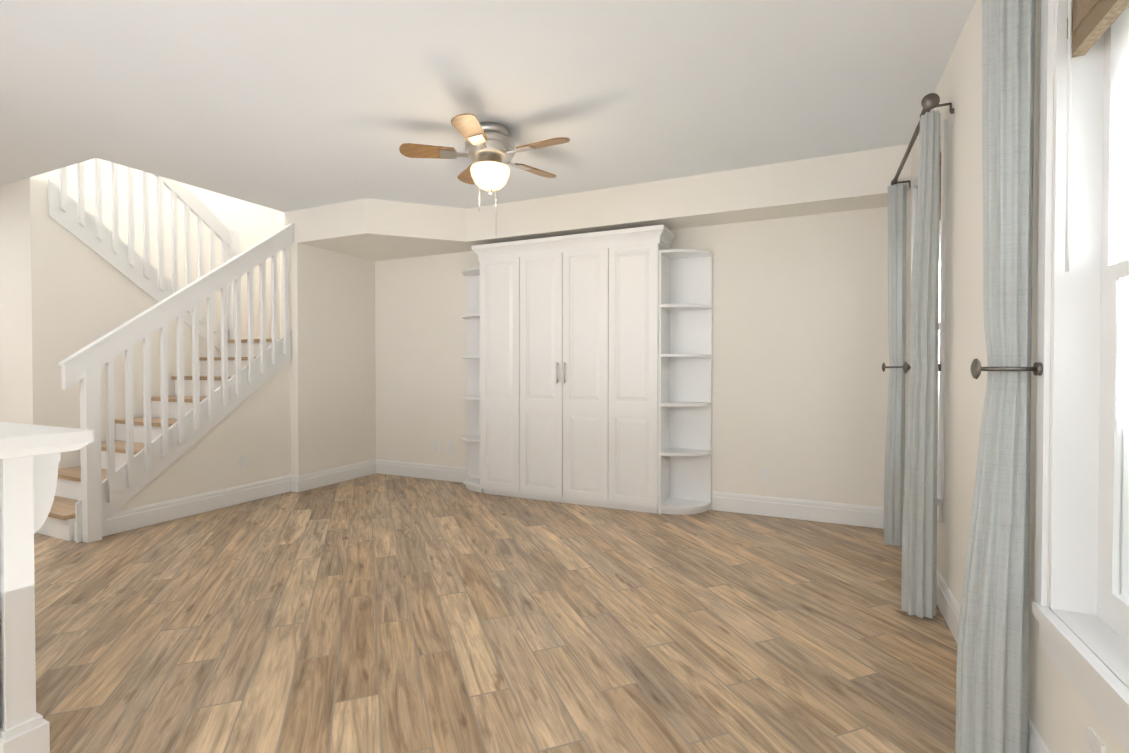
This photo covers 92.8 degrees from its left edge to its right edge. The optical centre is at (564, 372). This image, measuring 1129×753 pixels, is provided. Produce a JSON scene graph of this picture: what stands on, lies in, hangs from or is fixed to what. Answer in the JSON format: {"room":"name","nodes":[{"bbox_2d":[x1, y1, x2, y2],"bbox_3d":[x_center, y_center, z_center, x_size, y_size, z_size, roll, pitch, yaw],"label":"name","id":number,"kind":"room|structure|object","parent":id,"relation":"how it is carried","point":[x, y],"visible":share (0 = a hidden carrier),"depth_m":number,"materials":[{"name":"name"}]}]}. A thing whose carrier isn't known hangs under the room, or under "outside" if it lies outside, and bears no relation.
{"room":"living room","nodes":[
{"label":"living room","id":0,"kind":"room"},
{"bbox_2d":[0,177,49,425],"bbox_3d":[-5.270,-0.191,4.730,2.650,2.620,0.100,0,1,25],"label":"wall","id":1,"kind":"structure","parent":0,"point":[24,357],"depth_m":4.20,"materials":[{"name":"beige paint"}]},
{"bbox_2d":[47,187,220,468],"bbox_3d":[-3.548,-0.179,5.425,0.100,2.578,2.600,0,1,25],"label":"wall","id":2,"kind":"structure","parent":0,"point":[93,296],"depth_m":4.46,"materials":[{"name":"beige paint"}]},
{"bbox_2d":[31,159,279,338],"bbox_3d":[-4.198,-1.545,5.789,0.100,5.300,2.750,0,1,25],"label":"wall","id":3,"kind":"structure","parent":0,"point":[252,223],"depth_m":5.85,"materials":[{"name":"beige paint"}]},
{"bbox_2d":[74,361,290,540],"bbox_3d":[-2.937,0.440,4.332,0.070,1.368,1.610,0,1,25],"label":"wall","id":4,"kind":"structure","parent":0,"point":[255,426],"depth_m":4.59,"materials":[{"name":"beige paint"}]},
{"bbox_2d":[102,475,293,536],"bbox_3d":[-2.882,1.045,4.352,0.020,0.152,1.540,0,1,25],"label":"baseboard","id":5,"kind":"structure","parent":4,"relation":"attached to","point":[151,514],"depth_m":4.24,"materials":[{"name":"white wood"}]},
{"bbox_2d":[280,211,283,337],"bbox_3d":[-2.815,-1.555,6.583,1.950,5.300,0.150,0,1,25],"label":"wall","id":6,"kind":"structure","parent":0,"point":[281,278],"depth_m":6.88,"materials":[{"name":"beige paint"}]},
{"bbox_2d":[284,210,375,475],"bbox_3d":[-2.296,-1.542,5.580,0.170,5.300,1.240,0,1,25],"label":"wall","id":7,"kind":"structure","parent":0,"point":[333,359],"depth_m":5.34,"materials":[{"name":"beige paint"}]},
{"bbox_2d":[294,460,377,491],"bbox_3d":[-2.286,1.031,5.440,0.035,0.152,0.965,0,1,25],"label":"baseboard","id":8,"kind":"structure","parent":7,"relation":"attached to","point":[318,479],"depth_m":5.35,"materials":[{"name":"white wood"}]},
{"bbox_2d":[0,0,975,211],"bbox_3d":[-2.906,-1.602,2.409,8.870,0.260,7.290,0,1,25],"label":"ceiling","id":9,"kind":"structure","parent":0,"point":[286,105],"depth_m":2.79,"materials":[{"name":"paint"}]},
{"bbox_2d":[399,113,569,193],"bbox_3d":[-0.420,-1.152,3.264,0.991,0.659,1.024,0,1,25],"label":"ceiling fan","id":10,"kind":"object","parent":9,"relation":"hanging from","point":[490,150],"visible":1,"depth_m":3.19,"materials":[{"name":"brown wood"}]},
{"bbox_2d":[34,473,957,752],"bbox_3d":[-2.929,1.197,2.515,9.370,0.100,8.000,0,1,25],"label":"floor","id":11,"kind":"structure","parent":0,"point":[380,613],"depth_m":2.37,"materials":[{"name":"brown wood"}]},
{"bbox_2d":[0,421,93,752],"bbox_3d":[-2.410,0.658,1.511,2.007,0.998,0.904,0,1,25],"label":"kitchen counter","id":12,"kind":"object","parent":11,"relation":"on","point":[30,457],"visible":1,"depth_m":1.40,"materials":[{"name":"white wood"}]},
{"bbox_2d":[36,158,294,542],"bbox_3d":[-3.421,-0.705,5.164,1.824,3.632,2.945,0,1,25],"label":"staircase","id":13,"kind":"structure","parent":11,"relation":"on","point":[104,482],"depth_m":4.33,"materials":[{"name":"white wood"}]},
{"bbox_2d":[474,240,525,497],"bbox_3d":[-0.496,-0.019,4.980,0.496,2.266,0.330,0,1,25],"label":"tall cabinet","id":14,"kind":"object","parent":11,"relation":"on","point":[500,278],"depth_m":4.83,"materials":[{"name":"white wood"}]},
{"bbox_2d":[526,230,617,508],"bbox_3d":[0.050,-0.016,4.730,0.956,2.266,0.330,0,1,25],"label":"tall cabinet","id":15,"kind":"object","parent":11,"relation":"on","point":[588,357],"depth_m":4.54,"materials":[{"name":"white wood"}]},
{"bbox_2d":[618,225,673,513],"bbox_3d":[0.595,-0.013,4.479,0.496,2.266,0.330,0,1,25],"label":"tall cabinet","id":16,"kind":"object","parent":11,"relation":"on","point":[645,255],"depth_m":4.31,"materials":[{"name":"white wood"}]},
{"bbox_2d":[297,144,910,260],"bbox_3d":[-0.038,-1.347,4.402,4.920,0.300,0.980,0,1,25],"label":"beam","id":17,"kind":"structure","parent":0,"point":[373,229],"depth_m":4.34,"materials":[{"name":"beige paint"}]},
{"bbox_2d":[375,207,889,509],"bbox_3d":[0.288,-0.193,4.888,5.120,2.620,0.150,0,1,25],"label":"wall","id":18,"kind":"structure","parent":0,"point":[800,357],"depth_m":4.21,"materials":[{"name":"beige paint"}]},
{"bbox_2d":[374,459,466,482],"bbox_3d":[-1.523,1.028,5.645,1.210,0.152,0.015,0,1,25],"label":"baseboard","id":19,"kind":"structure","parent":18,"relation":"attached to","point":[398,468],"depth_m":5.63,"materials":[{"name":"white wood"}]},
{"bbox_2d":[433,441,438,451],"bbox_3d":[-1.325,0.763,5.556,0.070,0.114,0.011,0,1,25],"label":"electrical outlet","id":20,"kind":"object","parent":18,"relation":"attached to","point":[435,443],"depth_m":5.55,"materials":[{"name":"white plastic"}]},
{"bbox_2d":[447,442,452,452],"bbox_3d":[-1.171,0.764,5.485,0.070,0.114,0.011,0,1,25],"label":"electrical outlet","id":21,"kind":"object","parent":18,"relation":"attached to","point":[449,444],"depth_m":5.48,"materials":[{"name":"white plastic"}]},
{"bbox_2d":[760,467,769,481],"bbox_3d":[1.573,0.800,4.224,0.070,0.114,0.011,0,1,25],"label":"electrical outlet","id":22,"kind":"object","parent":18,"relation":"attached to","point":[764,471],"depth_m":4.22,"materials":[{"name":"white plastic"}]},
{"bbox_2d":[712,491,883,528],"bbox_3d":[1.794,1.047,4.120,1.290,0.152,0.015,0,1,25],"label":"baseboard","id":23,"kind":"structure","parent":18,"relation":"attached to","point":[798,509],"depth_m":4.11,"materials":[{"name":"white wood"}]},
{"bbox_2d":[955,0,1035,752],"bbox_3d":[1.248,-0.021,1.561,0.163,2.335,0.139,0,1,25],"label":"curtain","id":24,"kind":"object","parent":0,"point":[992,673],"visible":1,"depth_m":1.52,"materials":[{"name":"fabric"}]},
{"bbox_2d":[905,0,1127,752],"bbox_3d":[1.033,-0.139,0.617,0.200,2.620,7.290,0,1,25],"label":"wall","id":25,"kind":"structure","parent":0,"point":[1062,714],"depth_m":2.17,"materials":[{"name":"beige paint"}]},
{"bbox_2d":[891,93,953,187],"bbox_3d":[1.458,-1.211,1.933,0.135,0.083,3.482,0,1,25],"label":"curtain rod","id":26,"kind":"object","parent":25,"relation":"attached to","point":[930,101],"visible":0.77,"depth_m":2.52,"materials":[{"name":"grey metal"}]},
{"bbox_2d":[884,184,906,545],"bbox_3d":[2.155,-0.045,3.507,0.115,2.335,0.071,0,1,25],"label":"curtain","id":27,"kind":"object","parent":26,"relation":"hanging from","point":[894,456],"visible":1,"depth_m":3.48,"materials":[{"name":"fabric"}]},
{"bbox_2d":[901,110,939,617],"bbox_3d":[1.679,-0.033,2.538,0.140,2.335,0.145,0,1,25],"label":"curtain","id":28,"kind":"object","parent":26,"relation":"hanging from","point":[919,565],"visible":1,"depth_m":2.50,"materials":[{"name":"fabric"}]},
{"bbox_2d":[909,120,946,521],"bbox_3d":[2.096,-0.244,2.966,0.226,1.930,0.950,0,1,25],"label":"window","id":29,"kind":"structure","parent":25,"relation":"in","point":[942,311],"depth_m":2.59,"materials":[{"name":"white"}]},
{"bbox_2d":[939,152,940,220],"bbox_3d":[2.050,-0.712,2.982,0.044,0.865,0.818,0,1,25],"label":"window shade","id":30,"kind":"object","parent":29,"relation":"attached to","point":[940,189],"depth_m":2.81,"materials":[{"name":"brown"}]},
{"bbox_2d":[882,358,1042,378],"bbox_3d":[1.419,-0.016,1.916,0.154,0.060,3.430,0,1,25],"label":"curtain holdback","id":31,"kind":"object","parent":25,"relation":"attached to","point":[976,368],"visible":0.98,"depth_m":1.50,"materials":[{"name":"grey metal"}]},
{"bbox_2d":[936,569,1050,752],"bbox_3d":[0.903,1.092,0.610,0.015,0.152,7.140,0,1,25],"label":"baseboard","id":32,"kind":"structure","parent":25,"relation":"attached to","point":[946,602],"depth_m":2.35,"materials":[{"name":"white wood"}]},
{"bbox_2d":[1032,0,1128,752],"bbox_3d":[1.192,-0.219,0.999,0.226,1.930,0.980,0,1,25],"label":"window","id":33,"kind":"structure","parent":25,"relation":"in","point":[1083,618],"depth_m":1.39,"materials":[{"name":"white"}]},
{"bbox_2d":[1065,0,1128,271],"bbox_3d":[1.146,-0.687,1.015,0.044,0.865,0.848,0,1,25],"label":"window shade","id":34,"kind":"object","parent":33,"relation":"attached to","point":[1090,23],"visible":0.89,"depth_m":1.35,"materials":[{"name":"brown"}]},
{"bbox_2d":[1086,726,1104,752],"bbox_3d":[1.179,0.864,1.195,0.011,0.114,0.070,0,1,25],"label":"electrical outlet","id":35,"kind":"object","parent":25,"relation":"attached to","point":[1094,743],"depth_m":1.20,"materials":[{"name":"white plastic"}]}
]}

